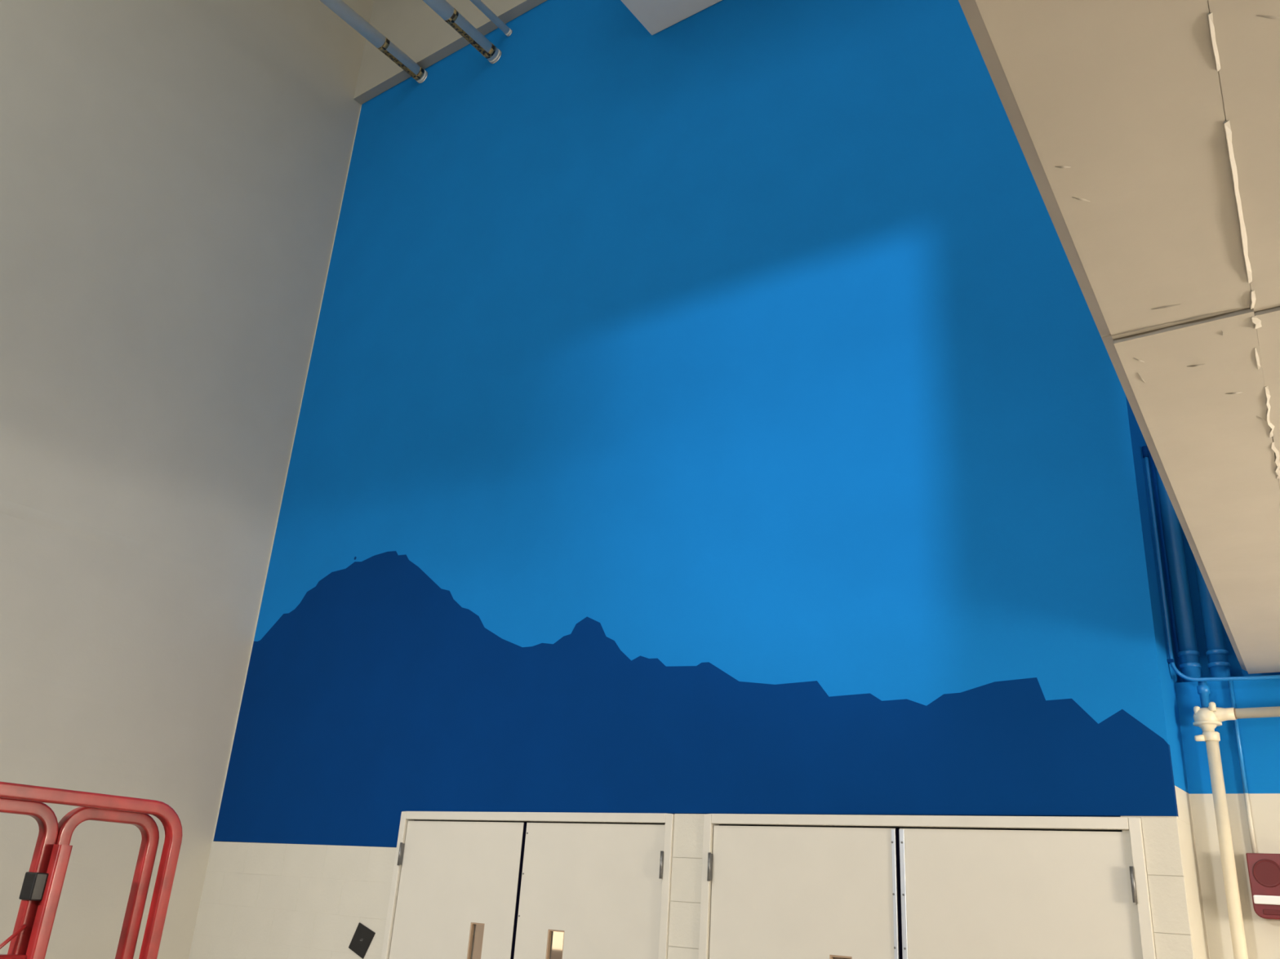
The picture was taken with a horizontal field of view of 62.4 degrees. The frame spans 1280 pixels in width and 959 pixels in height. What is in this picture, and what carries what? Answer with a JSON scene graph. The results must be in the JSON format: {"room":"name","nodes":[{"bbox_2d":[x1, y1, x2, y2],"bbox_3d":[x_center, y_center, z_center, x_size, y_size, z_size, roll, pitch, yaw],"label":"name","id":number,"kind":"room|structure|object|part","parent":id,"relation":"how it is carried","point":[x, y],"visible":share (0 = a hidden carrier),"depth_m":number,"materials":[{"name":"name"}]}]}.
{"room":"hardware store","nodes":[
{"label":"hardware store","id":0,"kind":"room"},
{"bbox_2d":[0,0,373,958],"bbox_3d":[-7.338,-2.733,2.569,0.254,9.600,16.550,-12,-27,34],"label":"wall","id":1,"kind":"structure","parent":0,"point":[173,173],"depth_m":7.26,"materials":[{"name":"beige paint"}]},
{"bbox_2d":[188,0,1209,958],"bbox_3d":[-0.138,-0.583,6.722,5.995,9.600,0.551,-12,-27,34],"label":"wall","id":2,"kind":"structure","parent":0,"point":[725,408],"depth_m":5.90,"materials":[{"name":"blue paint"}]},
{"bbox_2d":[348,922,375,958],"bbox_3d":[-1.589,2.634,6.032,0.205,0.185,0.009,-12,-27,34],"label":"placard","id":3,"kind":"object","parent":2,"relation":"attached to","point":[363,936],"visible":1,"depth_m":6.03,"materials":[{"name":"black plastic"}]},
{"bbox_2d":[320,0,427,84],"bbox_3d":[-3.368,-4.298,7.075,0.123,0.123,5.200,-12,-27,34],"label":"insulated pipe","id":4,"kind":"object","parent":2,"relation":"attached to","point":[340,7],"visible":1,"depth_m":8.58,"materials":[{"name":"silver metal"}]},
{"bbox_2d":[353,0,546,104],"bbox_3d":[0.178,-4.567,7.850,6.600,1.341,0.090,-12,-27,34],"label":"ceiling","id":5,"kind":"structure","parent":2,"relation":"attached to","point":[412,26],"depth_m":9.15,"materials":[{"name":"beige paint"}]},
{"bbox_2d":[389,821,526,958],"bbox_3d":[-1.044,2.894,5.504,0.935,2.120,0.078,-12,-27,34],"label":"door","id":6,"kind":"structure","parent":2,"relation":"in","point":[460,888],"depth_m":5.75,"materials":[{"name":"beige metal"}]},
{"bbox_3d":[-0.867,2.669,5.491,0.102,0.669,0.006,-12,-27,34],"label":"glass pane","id":7,"kind":"part","parent":6,"relation":"part of","materials":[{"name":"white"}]},
{"bbox_2d":[422,0,502,63],"bbox_3d":[-2.667,-4.238,6.494,0.128,0.128,5.200,-12,-27,34],"label":"insulated pipe","id":8,"kind":"object","parent":2,"relation":"attached to","point":[445,10],"visible":1,"depth_m":8.12,"materials":[{"name":"silver metal"}]},
{"bbox_2d":[470,0,512,36],"bbox_3d":[-2.557,-4.426,6.491,0.062,0.062,5.200,-12,-27,34],"label":"insulated pipe","id":9,"kind":"object","parent":2,"relation":"attached to","point":[479,4],"visible":1,"depth_m":8.25,"materials":[{"name":"silver metal"}]},
{"bbox_2d":[381,811,674,958],"bbox_3d":[-0.646,2.812,5.291,1.922,2.183,0.142,-12,-27,34],"label":"trim","id":10,"kind":"structure","parent":2,"relation":"attached to","point":[667,820],"depth_m":5.51,"materials":[{"name":"white wood"}]},
{"bbox_2d":[513,822,665,958],"bbox_3d":[-0.297,2.736,4.985,0.911,2.120,0.078,-12,-27,34],"label":"door","id":11,"kind":"structure","parent":2,"relation":"in","point":[588,891],"depth_m":5.25,"materials":[{"name":"beige metal"}]},
{"bbox_3d":[-0.426,2.576,5.185,0.108,0.669,0.006,-12,-27,34],"label":"glass pane","id":12,"kind":"part","parent":11,"relation":"part of","materials":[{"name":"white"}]},
{"bbox_2d":[621,0,721,35],"bbox_3d":[0.701,-3.918,6.117,2.626,0.767,1.598,-12,-27,34],"label":"air duct","id":13,"kind":"object","parent":2,"relation":"attached to","point":[655,15],"visible":1,"depth_m":7.09,"materials":[{"name":"silver metal"}]},
{"bbox_2d":[706,825,902,958],"bbox_3d":[0.654,2.535,4.324,0.933,2.120,0.078,-12,-27,34],"label":"door","id":14,"kind":"structure","parent":2,"relation":"in","point":[778,892],"depth_m":4.60,"materials":[{"name":"beige metal"}]},
{"bbox_3d":[0.832,2.310,4.310,0.103,0.669,0.006,-12,-27,34],"label":"glass pane","id":15,"kind":"part","parent":14,"relation":"part of","materials":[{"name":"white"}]},
{"bbox_2d":[698,813,1155,958],"bbox_3d":[1.052,2.453,4.109,1.922,2.183,0.142,-12,-27,34],"label":"trim","id":16,"kind":"structure","parent":2,"relation":"attached to","point":[1134,825],"depth_m":4.33,"materials":[{"name":"white wood"}]},
{"bbox_2d":[898,828,1137,958],"bbox_3d":[1.401,2.377,3.804,0.914,2.120,0.078,-12,-27,34],"label":"door","id":17,"kind":"structure","parent":2,"relation":"in","point":[966,894],"depth_m":4.10,"materials":[{"name":"beige metal"}]},
{"bbox_2d":[1154,463,1201,682],"bbox_3d":[2.457,-2.220,5.528,0.082,6.600,0.082,-12,-27,34],"label":"blue riser","id":18,"kind":"object","parent":2,"relation":"attached to","point":[1188,655],"visible":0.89,"depth_m":4.43,"materials":[{"name":"blue metal"}]},
{"bbox_2d":[1142,445,1279,681],"bbox_3d":[3.361,0.089,3.549,3.006,1.047,0.032,-12,-27,34],"label":"conduit","id":19,"kind":"object","parent":2,"relation":"attached to","point":[1144,449],"visible":1,"depth_m":4.30,"materials":[{"name":"blue metal"}]},
{"bbox_2d":[958,0,1279,674],"bbox_3d":[1.964,-0.499,1.501,2.761,0.333,5.250,-12,-27,34],"label":"ceiling","id":20,"kind":"structure","parent":0,"point":[1147,132],"depth_m":1.56,"materials":[{"name":"paint"}]},
{"bbox_3d":[0.323,-0.688,0.919,0.240,0.020,2.365,-10,-26,31],"label":"formwork panel","id":21,"kind":"part","parent":20,"relation":"part of","materials":[{"name":"paint"}]},
{"bbox_3d":[1.391,0.020,2.496,0.221,0.027,1.721,-10,-26,31],"label":"formwork panel","id":22,"kind":"part","parent":20,"relation":"part of","materials":[{"name":"paint"}]},
{"bbox_3d":[0.669,-0.757,0.689,0.798,0.020,2.362,-12,-27,34],"label":"formwork panel","id":23,"kind":"part","parent":20,"relation":"part of","materials":[{"name":"paint"}]},
{"bbox_3d":[2.154,0.525,3.627,0.206,0.027,1.216,-10,-26,31],"label":"formwork panel","id":24,"kind":"part","parent":20,"relation":"part of","materials":[{"name":"paint"}]},
{"bbox_3d":[2.044,0.161,2.740,0.618,0.026,2.939,-10,-25,30],"label":"formwork panel","id":25,"kind":"part","parent":20,"relation":"part of","materials":[{"name":"paint"}]},
{"bbox_2d":[1175,679,1279,958],"bbox_3d":[3.472,1.868,2.989,3.206,2.735,0.300,-12,-27,34],"label":"wall","id":26,"kind":"structure","parent":0,"point":[1260,737],"depth_m":4.02,"materials":[{"name":"beige paint"}]},
{"bbox_2d":[1193,555,1230,677],"bbox_3d":[2.551,-2.231,5.485,0.082,6.600,0.082,-12,-27,34],"label":"blue riser","id":27,"kind":"object","parent":26,"relation":"on","point":[1217,654],"visible":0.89,"depth_m":4.31,"materials":[{"name":"blue metal"}]},
{"bbox_2d":[1192,681,1279,958],"bbox_3d":[3.270,1.799,2.843,2.944,2.730,0.102,-12,-27,34],"label":"riser pipe","id":28,"kind":"object","parent":26,"relation":"attached to","point":[1210,717],"visible":1,"depth_m":3.96,"materials":[{"name":"beige metal"}]},
{"bbox_2d":[1227,680,1257,853],"bbox_3d":[2.306,1.091,4.047,0.017,0.654,0.016,-12,-27,34],"label":"conduit","id":29,"kind":"object","parent":26,"relation":"attached to","point":[1229,682],"visible":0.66,"depth_m":4.03,"materials":[{"name":"white metal"}]},
{"bbox_2d":[1245,853,1279,919],"bbox_3d":[2.290,1.475,3.826,0.130,0.222,0.110,-12,-27,34],"label":"fire alarm strobe","id":30,"kind":"object","parent":26,"relation":"attached to","point":[1264,869],"visible":1,"depth_m":3.81,"materials":[{"name":"red plastic"}]},
{"bbox_2d":[1252,859,1279,887],"bbox_3d":[2.266,1.422,3.813,0.096,0.096,0.002,-12,-27,34],"label":"grille","id":31,"kind":"object","parent":30,"relation":"attached to","point":[1265,873],"depth_m":3.82,"materials":[{"name":"red plastic"}]},
{"bbox_2d":[1181,527,1279,677],"bbox_3d":[3.754,-2.524,4.910,3.006,6.865,0.080,-12,-27,34],"label":"wall","id":32,"kind":"structure","parent":0,"point":[1235,669],"depth_m":4.49,"materials":[{"name":"blue paint"}]},
{"bbox_3d":[-3.226,1.388,-0.900,9.500,0.100,19.000,-12,-27,34],"label":"floor","id":33,"kind":"structure","parent":0,"visible":0},
{"bbox_2d":[0,782,182,958],"bbox_3d":[-2.164,1.757,2.629,0.780,1.967,1.384,-12,-27,34],"label":"guard rail","id":34,"kind":"object","parent":33,"relation":"on","point":[42,885],"visible":1,"depth_m":3.03,"materials":[{"name":"red metal"}]},
{"bbox_3d":[-1.887,1.187,2.596,0.036,0.036,0.817,-12,-27,34],"label":"rail","id":35,"kind":"part","parent":34,"relation":"part of","materials":[{"name":"red metal"}]},
{"bbox_3d":[-1.717,1.255,2.838,0.010,0.112,0.109,-12,-27,34],"label":"latch rod","id":36,"kind":"part","parent":34,"relation":"part of","materials":[{"name":"red metal"}]},
{"bbox_3d":[-1.938,1.379,2.522,0.040,1.246,0.801,-12,-27,34],"label":"gate frame","id":37,"kind":"part","parent":34,"relation":"part of","materials":[{"name":"red metal"}]},
{"bbox_3d":[-1.663,1.549,2.774,0.040,1.117,0.040,-12,-27,34],"label":"post","id":38,"kind":"part","parent":34,"relation":"part of","materials":[{"name":"red metal"}]},
{"bbox_3d":[-1.613,1.564,2.933,0.040,1.249,0.311,-12,-27,34],"label":"gate frame","id":39,"kind":"part","parent":34,"relation":"part of","materials":[{"name":"red metal"}]}
]}

